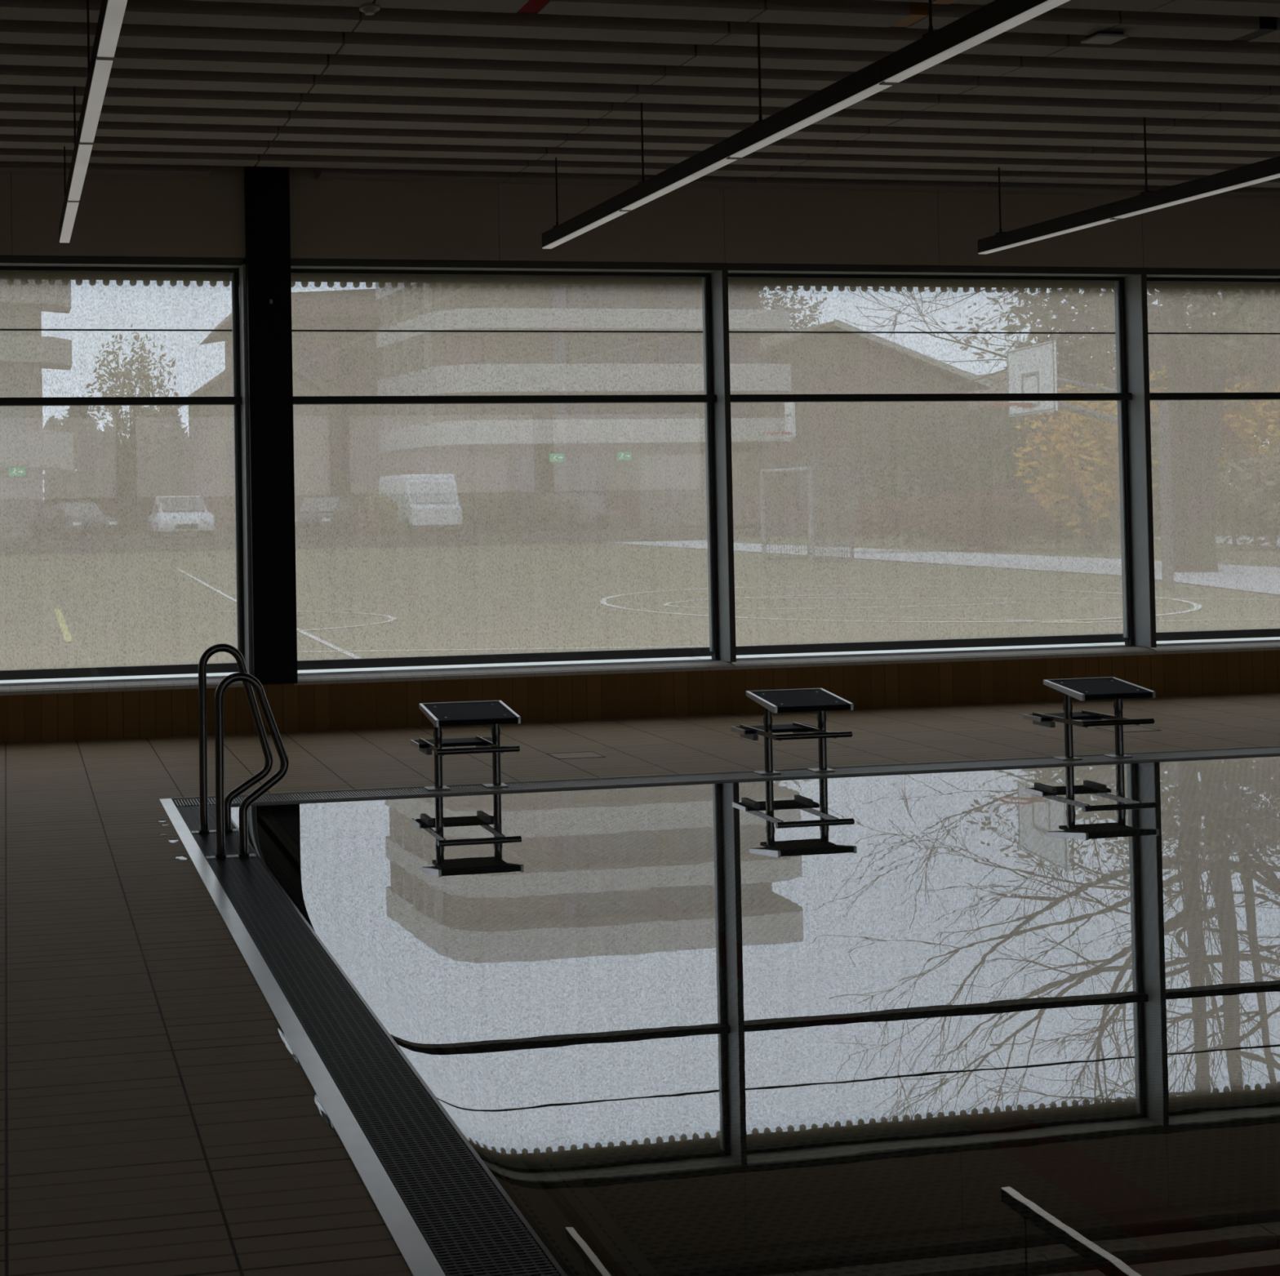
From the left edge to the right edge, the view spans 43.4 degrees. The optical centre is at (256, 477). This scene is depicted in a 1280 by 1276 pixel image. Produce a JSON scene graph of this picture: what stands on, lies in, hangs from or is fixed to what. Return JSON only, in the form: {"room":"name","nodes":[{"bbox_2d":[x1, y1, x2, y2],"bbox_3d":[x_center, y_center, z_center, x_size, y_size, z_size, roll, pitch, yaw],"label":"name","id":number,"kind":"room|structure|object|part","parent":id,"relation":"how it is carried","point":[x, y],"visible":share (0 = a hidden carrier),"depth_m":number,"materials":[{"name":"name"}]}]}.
{"room":"indoor swimming pool","nodes":[
{"label":"indoor swimming pool","id":0,"kind":"room"},
{"bbox_2d":[0,0,1279,198],"bbox_3d":[5.820,-2.774,3.665,16.850,0.705,17.620,-1,-1,-9],"label":"ceiling","id":1,"kind":"structure","parent":0,"point":[426,91],"depth_m":9.02,"materials":[{"name":"grey metal"}]},
{"bbox_2d":[58,0,127,242],"bbox_3d":[-0.223,-2.302,3.727,0.072,1.154,13.327,-1,-1,-9],"label":"lamp","id":2,"kind":"object","parent":1,"relation":"hanging from","point":[112,12],"visible":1,"depth_m":6.93,"materials":[{"name":"paint"}]},
{"bbox_2d":[359,3,380,15],"bbox_3d":[0.545,-2.257,7.355,0.100,0.034,0.100,-1,-1,-9],"label":"smoke detector","id":3,"kind":"object","parent":1,"relation":"attached to","point":[369,9],"visible":1,"depth_m":7.33,"materials":[{"name":"white plastic"}]},
{"bbox_2d":[542,0,1070,248],"bbox_3d":[3.139,-2.345,4.283,0.072,1.154,13.327,-1,-1,-9],"label":"lamp","id":4,"kind":"object","parent":1,"relation":"hanging from","point":[997,17],"visible":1,"depth_m":7.17,"materials":[{"name":"metal"}]},
{"bbox_2d":[1080,30,1128,44],"bbox_3d":[4.439,-2.310,7.979,0.176,0.034,0.136,-1,-1,-9],"label":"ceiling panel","id":5,"kind":"object","parent":1,"relation":"attached to","point":[1104,37],"visible":1,"depth_m":7.95,"materials":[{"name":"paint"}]},
{"bbox_2d":[977,116,1279,253],"bbox_3d":[6.503,-2.389,4.839,0.072,1.154,13.327,-1,-1,-9],"label":"lamp","id":6,"kind":"object","parent":1,"relation":"hanging from","point":[1266,170],"visible":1,"depth_m":9.77,"materials":[{"name":"metal"}]},
{"bbox_2d":[977,173,1279,253],"bbox_3d":[6.512,-1.818,4.828,0.066,0.008,13.324,-1,-1,-9],"label":"diffuser","id":7,"kind":"object","parent":6,"relation":"attached to","point":[1257,178],"depth_m":9.84,"materials":[{"name":"white plastic"}]},
{"bbox_2d":[0,691,1279,1275],"bbox_3d":[5.913,1.745,3.458,16.450,0.250,16.970,-1,-1,-9],"label":"floor","id":8,"kind":"structure","parent":0,"point":[157,1117],"depth_m":5.42,"materials":[{"name":"tile"}]},
{"bbox_2d":[168,838,178,843],"bbox_3d":[-0.410,1.794,7.540,0.052,0.002,0.101,-1,-1,-9],"label":"puddle","id":9,"kind":"object","parent":8,"relation":"on","point":[174,841],"visible":1,"depth_m":7.54,"materials":[{"name":"grey"}]},
{"bbox_2d":[175,855,188,860],"bbox_3d":[-0.353,1.786,7.173,0.060,0.002,0.103,-1,-1,-9],"label":"puddle","id":10,"kind":"object","parent":8,"relation":"on","point":[180,857],"visible":1,"depth_m":7.17,"materials":[{"name":"grey"}]},
{"bbox_2d":[277,1027,297,1062],"bbox_3d":[0.097,1.733,4.665,0.023,0.002,0.314,-1,-1,-9],"label":"puddle","id":11,"kind":"object","parent":8,"relation":"on","point":[284,1038],"visible":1,"depth_m":4.66,"materials":[{"name":"grey"}]},
{"bbox_2d":[159,798,445,1275],"bbox_3d":[0.526,1.697,2.294,0.067,0.034,12.825,-1,-1,-9],"label":"trim","id":12,"kind":"structure","parent":8,"relation":"attached to","point":[417,1255],"depth_m":4.30,"materials":[{"name":"metal"}]},
{"bbox_2d":[314,1094,333,1129],"bbox_3d":[0.180,1.722,4.143,0.022,0.002,0.244,-1,-1,-9],"label":"puddle","id":13,"kind":"object","parent":8,"relation":"on","point":[317,1102],"visible":1,"depth_m":4.14,"materials":[{"name":"grey"}]},
{"bbox_2d":[231,817,567,1275],"bbox_3d":[0.822,1.695,2.249,0.012,0.028,12.640,-1,-1,-9],"label":"trim","id":14,"kind":"structure","parent":8,"relation":"attached to","point":[497,1184],"depth_m":4.23,"materials":[{"name":"silver metal"}]},
{"bbox_2d":[410,700,520,791],"bbox_3d":[1.213,1.557,8.894,0.502,0.483,0.554,-1,-1,-9],"label":"starting block","id":15,"kind":"object","parent":8,"relation":"on","point":[495,713],"visible":1,"depth_m":8.80,"materials":[{"name":"paint"}]},
{"bbox_3d":[0.990,1.363,8.757,0.018,0.093,0.348,-1,-1,-9],"label":"trim","id":16,"kind":"part","parent":15,"relation":"part of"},
{"bbox_3d":[1.043,1.794,8.812,0.130,0.008,0.090,-1,-1,-9],"label":"foot plate","id":17,"kind":"part","parent":15,"relation":"part of","materials":[{"name":"silver metal"}]},
{"bbox_3d":[1.049,1.593,8.817,0.046,0.414,0.047,-1,-1,-9],"label":"leg","id":18,"kind":"part","parent":15,"relation":"part of","materials":[{"name":"silver metal"}]},
{"bbox_3d":[1.198,1.332,8.968,0.500,0.029,0.008,-1,-1,-9],"label":"trim","id":19,"kind":"part","parent":15,"relation":"part of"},
{"bbox_3d":[1.388,1.790,8.869,0.130,0.008,0.090,-1,-1,-9],"label":"foot plate","id":20,"kind":"part","parent":15,"relation":"part of","materials":[{"name":"silver metal"}]},
{"bbox_3d":[1.395,1.588,8.874,0.046,0.414,0.047,-1,-1,-9],"label":"leg","id":21,"kind":"part","parent":15,"relation":"part of","materials":[{"name":"silver metal"}]},
{"bbox_3d":[1.465,1.357,8.835,0.018,0.093,0.348,-1,-1,-9],"label":"trim","id":22,"kind":"part","parent":15,"relation":"part of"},
{"bbox_2d":[546,751,604,759],"bbox_3d":[2.069,1.799,9.883,0.320,0.004,0.220,-1,-1,-9],"label":"access cover","id":23,"kind":"object","parent":8,"relation":"on","point":[575,754],"visible":1,"depth_m":9.88,"materials":[{"name":"metal"}]},
{"bbox_2d":[159,745,1279,799],"bbox_3d":[5.546,1.752,9.625,12.362,0.034,0.012,-1,-1,-9],"label":"trim","id":24,"kind":"structure","parent":8,"relation":"attached to","point":[1279,745],"depth_m":9.16,"materials":[{"name":"stone"}]},
{"bbox_2d":[1022,676,1155,760],"bbox_3d":[5.212,1.506,9.555,0.502,0.483,0.554,-1,-1,-9],"label":"starting block","id":25,"kind":"object","parent":8,"relation":"on","point":[1109,687],"visible":1,"depth_m":9.47,"materials":[{"name":"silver metal"}]},
{"bbox_3d":[4.989,1.312,9.418,0.018,0.093,0.348,-1,-1,-9],"label":"trim","id":26,"kind":"part","parent":25,"relation":"part of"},
{"bbox_3d":[5.042,1.742,9.473,0.130,0.008,0.090,-1,-1,-9],"label":"foot plate","id":27,"kind":"part","parent":25,"relation":"part of","materials":[{"name":"silver metal"}]},
{"bbox_3d":[5.049,1.541,9.479,0.046,0.414,0.047,-1,-1,-9],"label":"leg","id":28,"kind":"part","parent":25,"relation":"part of","materials":[{"name":"silver metal"}]},
{"bbox_3d":[5.198,1.280,9.629,0.500,0.029,0.008,-1,-1,-9],"label":"trim","id":29,"kind":"part","parent":25,"relation":"part of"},
{"bbox_3d":[5.387,1.738,9.530,0.130,0.008,0.090,-1,-1,-9],"label":"foot plate","id":30,"kind":"part","parent":25,"relation":"part of","materials":[{"name":"silver metal"}]},
{"bbox_3d":[5.394,1.537,9.536,0.046,0.414,0.047,-1,-1,-9],"label":"leg","id":31,"kind":"part","parent":25,"relation":"part of","materials":[{"name":"silver metal"}]},
{"bbox_3d":[5.464,1.306,9.496,0.018,0.093,0.348,-1,-1,-9],"label":"trim","id":32,"kind":"part","parent":25,"relation":"part of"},
{"bbox_2d":[1095,725,1161,732],"bbox_3d":[6.064,1.748,10.605,0.340,0.004,0.220,-1,-1,-9],"label":"access cover","id":33,"kind":"object","parent":8,"relation":"on","point":[1133,728],"visible":0.76,"depth_m":10.61,"materials":[{"name":"metal"}]},
{"bbox_3d":[6.064,1.749,10.605,0.324,0.002,0.204,-1,-1,-9],"label":"lid","id":34,"kind":"part","parent":33,"relation":"part of","materials":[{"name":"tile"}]},
{"bbox_3d":[6.770,2.059,3.233,12.040,0.886,12.660,-1,-1,-9],"label":"basin","id":35,"kind":"object","parent":8,"relation":"in","visible":0},
{"bbox_2d":[176,804,559,1275],"bbox_3d":[0.260,1.750,4.873,0.238,0.032,7.202,-1,-1,-9],"label":"gutter grating","id":36,"kind":"object","parent":35,"relation":"on","point":[469,1228],"visible":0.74,"depth_m":4.25,"materials":[{"name":"black plastic"}]},
{"bbox_2d":[198,643,272,834],"bbox_3d":[-0.109,1.328,7.755,0.385,0.973,0.052,-1,-1,-9],"label":"grab rail","id":37,"kind":"object","parent":36,"relation":"on","point":[216,648],"visible":0.95,"depth_m":7.72,"materials":[{"name":"silver metal"}]},
{"bbox_2d":[199,829,208,834],"bbox_3d":[-0.267,1.796,7.719,0.051,0.022,0.052,-1,-1,-9],"label":"socket","id":38,"kind":"object","parent":37,"relation":"attached to","point":[202,831],"depth_m":7.70,"materials":[{"name":"paint"}]},
{"bbox_2d":[224,828,232,833],"bbox_3d":[-0.149,1.794,7.738,0.051,0.022,0.052,-1,-1,-9],"label":"socket","id":39,"kind":"object","parent":37,"relation":"attached to","point":[226,830],"depth_m":7.72,"materials":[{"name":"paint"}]},
{"bbox_2d":[214,672,288,859],"bbox_3d":[-0.025,1.361,7.207,0.358,0.885,0.052,-1,-1,-9],"label":"grab rail","id":40,"kind":"object","parent":36,"relation":"on","point":[220,854],"visible":0.99,"depth_m":7.18,"materials":[{"name":"silver metal"}]},
{"bbox_2d":[215,853,226,859],"bbox_3d":[-0.170,1.784,7.174,0.051,0.022,0.052,-1,-1,-9],"label":"socket","id":41,"kind":"object","parent":40,"relation":"attached to","point":[220,856],"depth_m":7.15,"materials":[{"name":"paint"}]},
{"bbox_2d":[238,853,248,857],"bbox_3d":[-0.061,1.783,7.192,0.051,0.022,0.052,-1,-1,-9],"label":"socket","id":42,"kind":"object","parent":40,"relation":"attached to","point":[241,855],"depth_m":7.17,"materials":[{"name":"paint"}]},
{"bbox_2d":[172,746,1279,807],"bbox_3d":[5.574,1.747,9.522,12.240,0.019,0.193,-1,-1,-9],"label":"gutter grating","id":43,"kind":"object","parent":35,"relation":"on","point":[549,785],"visible":0.95,"depth_m":9.04,"materials":[{"name":"grey plastic"}]},
{"bbox_2d":[730,688,853,774],"bbox_3d":[3.235,1.531,9.228,0.502,0.483,0.554,-1,-1,-9],"label":"starting block","id":44,"kind":"object","parent":43,"relation":"on","point":[821,700],"visible":1,"depth_m":9.14,"materials":[{"name":"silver metal"}]},
{"bbox_3d":[3.012,1.337,9.091,0.018,0.093,0.348,-1,-1,-9],"label":"trim","id":45,"kind":"part","parent":44,"relation":"part of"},
{"bbox_3d":[3.065,1.768,9.146,0.130,0.008,0.090,-1,-1,-9],"label":"foot plate","id":46,"kind":"part","parent":44,"relation":"part of","materials":[{"name":"silver metal"}]},
{"bbox_3d":[3.072,1.567,9.152,0.046,0.414,0.047,-1,-1,-9],"label":"leg","id":47,"kind":"part","parent":44,"relation":"part of","materials":[{"name":"silver metal"}]},
{"bbox_3d":[3.221,1.306,9.302,0.500,0.029,0.008,-1,-1,-9],"label":"trim","id":48,"kind":"part","parent":44,"relation":"part of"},
{"bbox_3d":[3.410,1.763,9.204,0.130,0.008,0.090,-1,-1,-9],"label":"foot plate","id":49,"kind":"part","parent":44,"relation":"part of","materials":[{"name":"silver metal"}]},
{"bbox_3d":[3.417,1.562,9.209,0.046,0.414,0.047,-1,-1,-9],"label":"leg","id":50,"kind":"part","parent":44,"relation":"part of","materials":[{"name":"silver metal"}]},
{"bbox_3d":[3.487,1.331,9.169,0.018,0.093,0.348,-1,-1,-9],"label":"trim","id":51,"kind":"part","parent":44,"relation":"part of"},
{"bbox_2d":[231,754,1279,1275],"bbox_3d":[6.747,1.615,3.241,11.992,0.001,12.585,-1,-1,-9],"label":"pool water","id":52,"kind":"object","parent":35,"relation":"in","point":[1010,1021],"visible":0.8,"depth_m":4.99,"materials":[{"name":"liquid"}]},
{"bbox_2d":[0,165,1279,269],"bbox_3d":[4.428,-2.232,12.127,16.450,1.132,0.450,-1,-1,-9],"label":"wall","id":53,"kind":"structure","parent":0,"point":[117,215],"depth_m":11.62,"materials":[{"name":"grey paint"}]},
{"bbox_2d":[0,649,1279,743],"bbox_3d":[4.492,1.738,12.054,16.450,0.625,0.450,-1,-1,-9],"label":"wall","id":54,"kind":"structure","parent":0,"point":[63,717],"depth_m":11.53,"materials":[{"name":"brown wood"}]},
{"bbox_2d":[0,254,252,695],"bbox_3d":[-1.831,-0.018,11.198,3.500,3.127,0.792,-1,-1,-9],"label":"window","id":55,"kind":"structure","parent":54,"relation":"in","point":[206,335],"depth_m":11.26,"materials":[{"name":"glass"}]},
{"bbox_3d":[-1.773,1.486,10.949,3.435,0.012,0.100,-1,-1,-9],"label":"sill","id":56,"kind":"part","parent":55,"relation":"part of","materials":[{"name":"metal"}]},
{"bbox_3d":[-1.832,1.534,11.308,3.495,0.017,0.510,-1,-1,-9],"label":"sill","id":57,"kind":"part","parent":55,"relation":"part of","materials":[{"name":"metal"}]},
{"bbox_3d":[-1.755,1.510,10.841,3.475,0.056,0.127,-1,-1,-9],"label":"stone sill","id":58,"kind":"part","parent":55,"relation":"part of","materials":[{"name":"grey stone"}]},
{"bbox_2d":[242,164,297,684],"bbox_3d":[0.083,-0.626,11.196,0.318,4.240,0.284,-1,-1,-9],"label":"column","id":59,"kind":"structure","parent":54,"relation":"on","point":[267,260],"depth_m":11.06,"materials":[{"name":"black metal"}]},
{"bbox_2d":[290,257,736,684],"bbox_3d":[1.886,-0.067,11.813,3.466,3.128,0.792,-1,-1,-9],"label":"window","id":60,"kind":"structure","parent":54,"relation":"in","point":[558,465],"depth_m":11.74,"materials":[{"name":"glass"}]},
{"bbox_3d":[1.880,1.486,11.922,3.450,0.017,0.510,-1,-1,-9],"label":"sill","id":61,"kind":"part","parent":60,"relation":"part of","materials":[{"name":"metal"}]},
{"bbox_3d":[1.939,1.438,11.563,3.390,0.012,0.100,-1,-1,-9],"label":"sill","id":62,"kind":"part","parent":60,"relation":"part of","materials":[{"name":"metal"}]},
{"bbox_3d":[1.957,1.462,11.455,3.430,0.056,0.127,-1,-1,-9],"label":"stone sill","id":63,"kind":"part","parent":60,"relation":"part of","materials":[{"name":"grey stone"}]},
{"bbox_2d":[692,262,1156,669],"bbox_3d":[5.368,-0.112,12.388,3.654,3.128,0.792,-1,-1,-9],"label":"window","id":64,"kind":"structure","parent":54,"relation":"in","point":[792,423],"depth_m":12.33,"materials":[{"name":"glass"}]},
{"bbox_3d":[5.362,1.441,12.498,3.638,0.017,0.510,-1,-1,-9],"label":"sill","id":65,"kind":"part","parent":64,"relation":"part of","materials":[{"name":"metal"}]},
{"bbox_3d":[5.421,1.393,12.138,3.578,0.012,0.100,-1,-1,-9],"label":"sill","id":66,"kind":"part","parent":64,"relation":"part of","materials":[{"name":"metal"}]},
{"bbox_3d":[5.363,-1.135,12.253,3.530,0.926,0.012,-1,-1,-9],"label":"pane","id":67,"kind":"part","parent":64,"relation":"part of","materials":[{"name":"clear glass"}]},
{"bbox_3d":[5.439,1.417,12.031,3.618,0.056,0.127,-1,-1,-9],"label":"stone sill","id":68,"kind":"part","parent":64,"relation":"part of","materials":[{"name":"grey stone"}]},
{"bbox_2d":[1088,267,1279,654],"bbox_3d":[8.936,-0.157,12.978,3.638,3.127,0.792,-1,-1,-9],"label":"window","id":69,"kind":"structure","parent":54,"relation":"in","point":[1211,375],"depth_m":12.77,"materials":[{"name":"glass"}]},
{"bbox_3d":[8.935,1.395,13.088,3.633,0.017,0.510,-1,-1,-9],"label":"sill","id":70,"kind":"part","parent":69,"relation":"part of","materials":[{"name":"metal"}]},
{"bbox_3d":[9.012,1.371,12.621,3.613,0.056,0.127,-1,-1,-9],"label":"stone sill","id":71,"kind":"part","parent":69,"relation":"part of","materials":[{"name":"grey stone"}]},
{"bbox_3d":[8.958,-0.153,12.831,3.573,3.043,0.070,-1,-1,-9],"label":"frame","id":72,"kind":"part","parent":69,"relation":"part of","materials":[{"name":"paint"}]},
{"bbox_3d":[8.994,1.347,12.729,3.573,0.012,0.100,-1,-1,-9],"label":"sill","id":73,"kind":"part","parent":69,"relation":"part of","materials":[{"name":"metal"}]},
{"label":"outside","id":74,"kind":"structure","parent":0,"visible":0},
{"bbox_2d":[0,536,1257,672],"bbox_3d":[29.722,2.579,65.676,200.000,0.412,280.000,-1,-1,-9],"label":"lawn","id":75,"kind":"structure","parent":74,"point":[1031,536],"depth_m":25.34,"materials":[{"name":"plant"}]},
{"bbox_2d":[0,288,71,514],"bbox_3d":[-14.106,-5.327,67.935,11.214,17.120,10.600,-1,-1,-9],"label":"tower","id":76,"kind":"structure","parent":75,"relation":"on","point":[36,289],"depth_m":63.63,"materials":[{"name":"grey concrete"}]},
{"bbox_2d":[43,421,189,502],"bbox_3d":[-5.815,-0.312,75.692,9.942,7.633,2.257,-1,-1,-9],"label":"shrub","id":77,"kind":"object","parent":75,"relation":"on","point":[74,421],"visible":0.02,"depth_m":74.93,"materials":[{"name":"green plant"}]},
{"bbox_2d":[198,368,337,524],"bbox_3d":[-0.015,-1.514,70.485,6.800,8.920,5.000,-1,-1,-9],"label":"gabled house","id":78,"kind":"structure","parent":75,"relation":"on","point":[240,368],"depth_m":68.25,"materials":[{"name":"brown"}]},
{"bbox_2d":[239,299,382,484],"bbox_3d":[1.844,-3.120,80.760,8.340,12.450,10.800,-1,-1,-9],"label":"house","id":79,"kind":"structure","parent":75,"relation":"on","point":[357,300],"depth_m":76.40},
{"bbox_2d":[4,528,857,553],"bbox_3d":[21.803,2.588,82.920,110.000,0.480,43.400,-1,-1,-9],"label":"ground","id":80,"kind":"structure","parent":75,"relation":"on","point":[675,528],"depth_m":58.42,"materials":[{"name":"grey asphalt"}]},
{"bbox_2d":[377,283,771,525],"bbox_3d":[14.703,-6.257,69.288,16.930,17.290,8.350,-1,-1,-9],"label":"apartment block","id":81,"kind":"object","parent":80,"relation":"on","point":[437,283],"visible":0.02,"depth_m":65.68,"materials":[{"name":"grey concrete"}]},
{"bbox_2d":[760,324,989,511],"bbox_3d":[29.206,-2.714,84.938,17.800,10.920,11.650,-1,-1,-9],"label":"barn","id":82,"kind":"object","parent":75,"relation":"on","point":[833,324],"visible":0.02,"depth_m":80.22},
{"bbox_2d":[1035,412,1153,520],"bbox_3d":[23.337,-0.344,42.972,3.944,4.855,2.905,-1,-1,-9],"label":"bush","id":83,"kind":"object","parent":75,"relation":"on","point":[1113,412],"visible":0.02,"depth_m":42.59,"materials":[{"name":"yellow plant"}]},
{"label":"footpath","id":84,"kind":"object","parent":75,"relation":"on","visible":0},
{"bbox_2d":[866,288,1275,558],"bbox_3d":[19.224,-7.634,29.994,15.948,19.110,16.849,-1,-1,25],"label":"tree","id":85,"kind":"object","parent":84,"relation":"on","point":[1200,289],"visible":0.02,"depth_m":30.88,"materials":[{"name":"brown plant"}]}
]}

